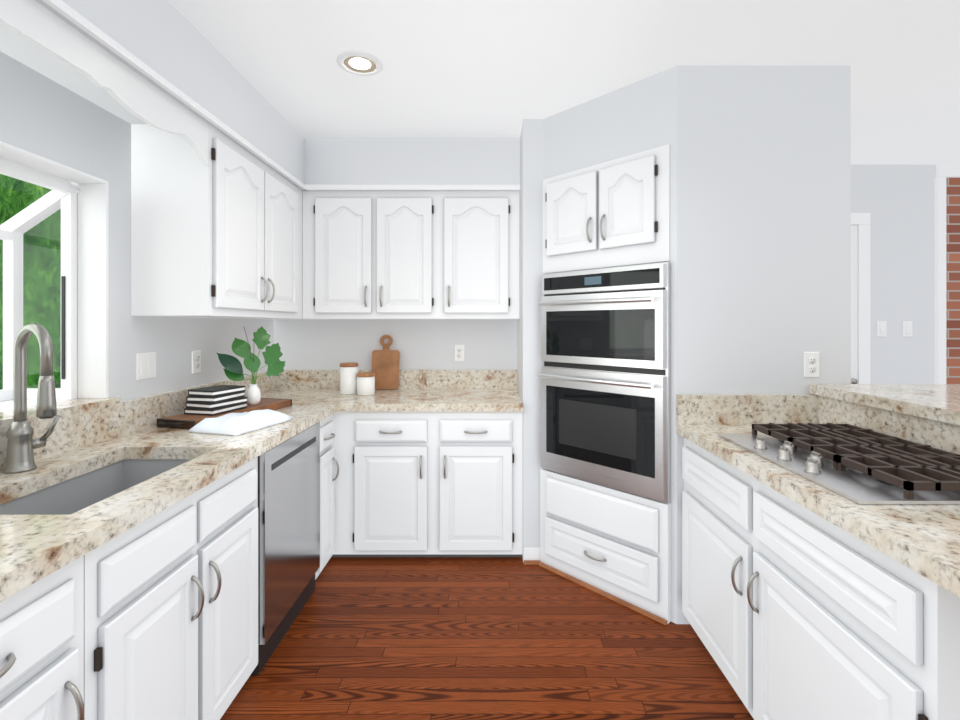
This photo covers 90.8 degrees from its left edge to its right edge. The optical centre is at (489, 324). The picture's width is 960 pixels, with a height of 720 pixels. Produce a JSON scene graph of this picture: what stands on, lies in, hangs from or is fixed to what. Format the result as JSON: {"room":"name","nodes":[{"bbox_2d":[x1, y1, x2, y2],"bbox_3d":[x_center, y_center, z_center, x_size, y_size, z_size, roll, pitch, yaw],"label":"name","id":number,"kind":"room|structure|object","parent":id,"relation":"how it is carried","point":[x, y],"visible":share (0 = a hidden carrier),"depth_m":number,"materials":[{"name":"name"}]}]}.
{"room":"kitchen","nodes":[
{"label":"kitchen","id":0,"kind":"room"},
{"bbox_2d":[0,51,273,400],"bbox_3d":[-1.575,0.090,0.220,0.110,2.540,6.440,0,0,0],"label":"wall","id":1,"kind":"structure","parent":0,"point":[44,116],"depth_m":1.93,"materials":[{"name":"paint"}]},
{"bbox_2d":[0,157,79,411],"bbox_3d":[-1.762,-0.122,1.215,0.290,0.885,1.338,0,0,0],"label":"window","id":2,"kind":"structure","parent":1,"relation":"in","point":[62,195],"depth_m":1.84,"materials":[{"name":"white"}]},
{"bbox_2d":[0,141,108,397],"bbox_3d":[-1.572,-0.140,1.215,0.112,0.860,1.330,0,0,0],"label":"liner","id":3,"kind":"object","parent":1,"relation":"attached to","point":[93,287],"visible":1,"depth_m":1.87,"materials":[{"name":"white"}]},
{"bbox_2d":[0,397,121,428],"bbox_3d":[-1.558,0.302,1.215,0.146,0.025,1.390,0,0,0],"label":"window sill","id":4,"kind":"structure","parent":1,"relation":"attached to","point":[71,406],"depth_m":1.70,"materials":[{"name":"stone"}]},
{"bbox_2d":[136,352,155,379],"bbox_3d":[-1.514,0.180,2.090,0.012,0.115,0.116,0,0,0],"label":"light switch","id":5,"kind":"object","parent":1,"relation":"attached to","point":[145,365],"visible":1,"depth_m":2.08,"materials":[{"name":"white plastic"}]},
{"bbox_2d":[192,350,200,373],"bbox_3d":[-1.515,0.190,2.445,0.009,0.115,0.070,0,0,0],"label":"outlet","id":6,"kind":"object","parent":1,"relation":"attached to","point":[196,361],"visible":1,"depth_m":2.44,"materials":[{"name":"white plastic"}]},
{"bbox_2d":[131,124,302,318],"bbox_3d":[-1.343,-0.445,2.445,0.347,0.810,0.891,0,0,0],"label":"upper cabinet","id":7,"kind":"object","parent":1,"relation":"attached to","point":[220,235],"visible":1,"depth_m":1.99,"materials":[{"name":"white wood"}]},
{"bbox_2d":[274,319,516,369],"bbox_3d":[-0.330,0.090,3.385,2.380,2.540,0.110,0,0,0],"label":"wall","id":8,"kind":"structure","parent":0,"point":[333,344],"depth_m":3.33,"materials":[{"name":"paint"}]},
{"bbox_2d":[303,191,438,318],"bbox_3d":[-0.759,-0.445,3.153,0.859,0.810,0.347,0,0,0],"label":"upper cabinet","id":9,"kind":"object","parent":8,"relation":"attached to","point":[410,254],"depth_m":2.98,"materials":[{"name":"white wood"}]},
{"bbox_2d":[454,345,463,360],"bbox_3d":[-0.215,0.197,3.325,0.070,0.115,0.009,0,0,0],"label":"outlet","id":10,"kind":"object","parent":8,"relation":"attached to","point":[458,352],"visible":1,"depth_m":3.32,"materials":[{"name":"white plastic"}]},
{"bbox_2d":[439,191,518,318],"bbox_3d":[-0.071,-0.445,3.153,0.517,0.810,0.347,0,0,0],"label":"upper cabinet","id":11,"kind":"object","parent":8,"relation":"attached to","point":[479,230],"depth_m":2.98,"materials":[{"name":"white wood"}]},
{"bbox_2d":[220,557,753,719],"bbox_3d":[1.000,1.420,0.600,7.200,0.120,7.200,0,0,0],"label":"floor","id":12,"kind":"structure","parent":0,"point":[439,638],"depth_m":1.95,"materials":[{"name":"brown wood"}]},
{"bbox_2d":[0,539,111,719],"bbox_3d":[-1.198,0.925,0.821,0.637,0.870,0.493,0,0,0],"label":"base cabinet","id":13,"kind":"object","parent":12,"relation":"on","point":[56,632],"depth_m":0.98,"materials":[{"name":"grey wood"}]},
{"bbox_2d":[0,323,363,601],"bbox_3d":[-1.187,0.349,1.714,0.660,0.709,3.227,0,0,0],"label":"countertop","id":14,"kind":"structure","parent":13,"relation":"on","point":[76,485],"depth_m":1.51,"materials":[{"name":"stone"}]},
{"bbox_2d":[3,323,60,473],"bbox_3d":[-1.382,0.220,1.442,0.189,0.449,0.134,0,0,0],"label":"faucet","id":15,"kind":"object","parent":14,"relation":"on","point":[18,443],"depth_m":1.43,"materials":[{"name":"grey metal"}]},
{"bbox_2d":[157,398,291,428],"bbox_3d":[-1.270,0.426,2.330,0.202,0.036,0.684,0,0,16],"label":"tray","id":16,"kind":"object","parent":14,"relation":"on","point":[183,421],"visible":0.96,"depth_m":2.14,"materials":[{"name":"brown wood"}]},
{"bbox_2d":[184,385,247,415],"bbox_3d":[-1.296,0.353,2.250,0.169,0.110,0.221,0,0,14],"label":"books","id":17,"kind":"object","parent":16,"relation":"on","point":[215,400],"visible":1,"depth_m":2.17,"materials":[{"name":"black paper"}]},
{"bbox_2d":[217,326,285,404],"bbox_3d":[-1.239,0.206,2.468,0.290,0.404,0.219,0,0,0],"label":"vase","id":18,"kind":"object","parent":16,"relation":"on","point":[232,365],"visible":1,"depth_m":2.42,"materials":[{"name":"green plant"}]},
{"bbox_2d":[189,409,291,435],"bbox_3d":[-1.085,0.411,2.080,0.240,0.066,0.330,0,0,16],"label":"towel","id":19,"kind":"object","parent":14,"relation":"on","point":[233,424],"visible":1,"depth_m":1.98,"materials":[{"name":"white fabric"}]},
{"bbox_2d":[340,362,357,394],"bbox_3d":[-0.915,0.345,3.070,0.118,0.198,0.118,0,0,0],"label":"canister","id":20,"kind":"object","parent":14,"relation":"on","point":[348,377],"visible":1,"depth_m":3.02,"materials":[{"name":"white ceramic"}]},
{"bbox_2d":[192,414,338,593],"bbox_3d":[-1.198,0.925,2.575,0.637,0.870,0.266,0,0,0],"label":"base cabinet","id":21,"kind":"object","parent":12,"relation":"on","point":[224,511],"depth_m":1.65,"materials":[{"name":"grey wood"}]},
{"bbox_2d":[251,422,319,674],"bbox_3d":[-1.182,0.927,2.138,0.616,0.866,0.600,0,0,0],"label":"dishwasher","id":22,"kind":"object","parent":12,"relation":"on","point":[288,518],"visible":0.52,"depth_m":2.04,"materials":[{"name":"silver metal"}]},
{"bbox_2d":[332,412,355,556],"bbox_3d":[-1.145,0.925,3.008,0.744,0.870,0.637,0,0,0],"label":"filler panel","id":23,"kind":"object","parent":12,"relation":"on","point":[344,444],"depth_m":2.71,"materials":[{"name":"grey wood"}]},
{"bbox_2d":[356,412,435,556],"bbox_3d":[-0.548,0.925,3.008,0.450,0.870,0.637,0,0,0],"label":"base cabinet","id":24,"kind":"object","parent":12,"relation":"on","point":[428,484],"depth_m":2.69,"materials":[{"name":"grey wood"}]},
{"bbox_2d":[436,412,522,556],"bbox_3d":[-0.068,0.925,3.008,0.510,0.870,0.637,0,0,0],"label":"base cabinet","id":25,"kind":"object","parent":12,"relation":"on","point":[479,455],"depth_m":2.69,"materials":[{"name":"grey wood"}]},
{"bbox_2d":[340,370,522,411],"bbox_3d":[-0.335,0.402,2.989,1.044,0.175,0.677,0,0,0],"label":"countertop","id":26,"kind":"structure","parent":25,"relation":"on","point":[418,390],"depth_m":3.03,"materials":[{"name":"stone"}]},
{"bbox_2d":[356,372,374,395],"bbox_3d":[-0.795,0.375,3.030,0.118,0.138,0.118,0,0,0],"label":"canister","id":27,"kind":"object","parent":26,"relation":"on","point":[365,383],"visible":1,"depth_m":2.98,"materials":[{"name":"white ceramic"}]},
{"bbox_2d":[371,335,399,388],"bbox_3d":[-0.725,0.256,3.284,0.190,0.378,0.018,0,-10,0],"label":"cutting board","id":28,"kind":"object","parent":26,"relation":"on","point":[385,365],"visible":0.88,"depth_m":3.27,"materials":[{"name":"brown wood"}]},
{"bbox_2d":[539,468,670,624],"bbox_3d":[0.537,1.089,2.409,0.084,0.542,0.750,0,0,-44],"label":"drawer unit","id":29,"kind":"object","parent":12,"relation":"on","point":[613,544],"visible":1,"depth_m":2.35,"materials":[{"name":"white wood"}]},
{"bbox_2d":[682,438,959,719],"bbox_3d":[1.162,0.925,1.538,0.676,0.869,1.217,0,0,0],"label":"base cabinet","id":30,"kind":"object","parent":12,"relation":"on","point":[792,610],"visible":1,"depth_m":1.30,"materials":[{"name":"white wood"}]},
{"bbox_2d":[676,384,959,596],"bbox_3d":[1.173,0.379,1.349,0.655,0.222,1.597,0,0,0],"label":"countertop","id":31,"kind":"structure","parent":30,"relation":"on","point":[924,538],"depth_m":1.57,"materials":[{"name":"stone"}]},
{"bbox_2d":[718,423,959,503],"bbox_3d":[1.175,0.417,1.535,0.520,0.054,0.730,0,0,0],"label":"cooktop","id":32,"kind":"object","parent":31,"relation":"in","point":[858,465],"visible":1,"depth_m":1.41,"materials":[{"name":"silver metal"}]},
{"bbox_2d":[852,384,959,402],"bbox_3d":[1.896,0.379,1.514,0.767,0.222,1.267,0,0,0],"label":"countertop","id":33,"kind":"structure","parent":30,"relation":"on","point":[951,392],"depth_m":1.97,"materials":[{"name":"stone"}]},
{"bbox_2d":[168,0,959,164],"bbox_3d":[1.000,-1.240,0.600,7.200,0.120,7.200,0,0,0],"label":"ceiling","id":34,"kind":"structure","parent":0,"point":[477,68],"depth_m":2.06,"materials":[{"name":"paint"}]},
{"bbox_2d":[0,0,519,191],"bbox_3d":[-0.665,-1.014,0.220,1.708,0.331,6.219,0,0,0],"label":"soffit beam","id":35,"kind":"structure","parent":34,"relation":"attached to","point":[167,47],"depth_m":2.22,"materials":[{"name":"paint"}]},
{"bbox_2d":[0,0,207,165],"bbox_3d":[-1.200,-0.760,1.149,0.020,0.180,1.699,0,0,0],"label":"valance","id":36,"kind":"object","parent":35,"relation":"attached to","point":[130,90],"visible":1,"depth_m":1.46,"materials":[{"name":"white wood"}]},
{"bbox_2d":[337,51,382,75],"bbox_3d":[-0.585,-1.174,2.130,0.200,0.008,0.200,0,0,0],"label":"recessed light","id":37,"kind":"object","parent":34,"relation":"in","point":[360,63],"visible":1,"depth_m":2.12,"materials":[{"name":"white"}]},
{"bbox_2d":[517,66,676,623],"bbox_3d":[0.520,0.090,2.795,0.660,2.540,1.290,0,0,0],"label":"wall","id":38,"kind":"structure","parent":0,"point":[635,117],"depth_m":2.58,"materials":[{"name":"paint"}]},
{"bbox_2d":[524,548,540,564],"bbox_3d":[1.728,1.317,2.820,3.073,0.085,1.320,0,0,0],"label":"baseboard","id":39,"kind":"structure","parent":38,"relation":"attached to","point":[531,556],"depth_m":2.70,"materials":[{"name":"white wood"}]},
{"bbox_2d":[539,262,669,503],"bbox_3d":[0.532,0.264,2.398,0.104,1.102,0.736,0,0,-44],"label":"wall oven","id":40,"kind":"object","parent":38,"relation":"in","point":[604,375],"visible":1,"depth_m":2.34,"materials":[{"name":"silver metal"}]},
{"bbox_2d":[543,144,669,272],"bbox_3d":[0.543,-0.562,2.418,0.062,0.535,0.746,0,0,-44],"label":"upper cabinet","id":41,"kind":"object","parent":38,"relation":"attached to","point":[614,212],"visible":1,"depth_m":2.37,"materials":[{"name":"white wood"}]},
{"bbox_2d":[677,65,850,623],"bbox_3d":[1.246,0.090,2.870,0.789,2.540,1.440,0,0,0],"label":"wall","id":42,"kind":"structure","parent":0,"point":[763,228],"depth_m":2.15,"materials":[{"name":"paint"}]},
{"bbox_2d":[804,352,818,376],"bbox_3d":[1.460,0.180,2.145,0.070,0.115,0.009,0,0,0],"label":"outlet","id":43,"kind":"object","parent":42,"relation":"attached to","point":[811,364],"visible":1,"depth_m":2.14,"materials":[{"name":"white plastic"}]},
{"bbox_2d":[851,165,959,383],"bbox_3d":[3.120,0.090,3.529,2.960,2.540,0.122,0,0,0],"label":"wall","id":44,"kind":"structure","parent":0,"point":[897,202],"depth_m":3.48,"materials":[{"name":"paint"}]},
{"bbox_2d":[851,213,870,383],"bbox_3d":[2.280,0.270,3.445,1.010,2.180,0.070,0,0,0],"label":"door frame","id":45,"kind":"structure","parent":44,"relation":"attached to","point":[860,298],"depth_m":3.46,"materials":[{"name":"white wood"}]},
{"bbox_2d":[877,321,886,336],"bbox_3d":[2.880,0.030,3.474,0.070,0.115,0.012,0,0,0],"label":"light switch","id":46,"kind":"object","parent":44,"relation":"attached to","point":[881,328],"visible":1,"depth_m":3.47,"materials":[{"name":"white plastic"}]},
{"bbox_2d":[903,321,911,336],"bbox_3d":[3.070,0.030,3.474,0.070,0.115,0.012,0,0,0],"label":"light switch","id":47,"kind":"object","parent":44,"relation":"attached to","point":[907,328],"visible":1,"depth_m":3.47,"materials":[{"name":"white plastic"}]},
{"bbox_2d":[935,163,959,383],"bbox_3d":[3.880,0.091,3.462,1.220,2.538,0.034,0,0,0],"label":"header","id":48,"kind":"object","parent":44,"relation":"attached to","point":[944,171],"visible":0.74,"depth_m":3.45,"materials":[{"name":"white"}]},
{"label":"outside","id":49,"kind":"structure","parent":0,"visible":0},
{"bbox_2d":[0,174,60,389],"bbox_3d":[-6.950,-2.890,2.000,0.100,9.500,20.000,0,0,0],"label":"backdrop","id":50,"kind":"structure","parent":49,"point":[33,294],"depth_m":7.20,"materials":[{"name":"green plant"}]}
]}

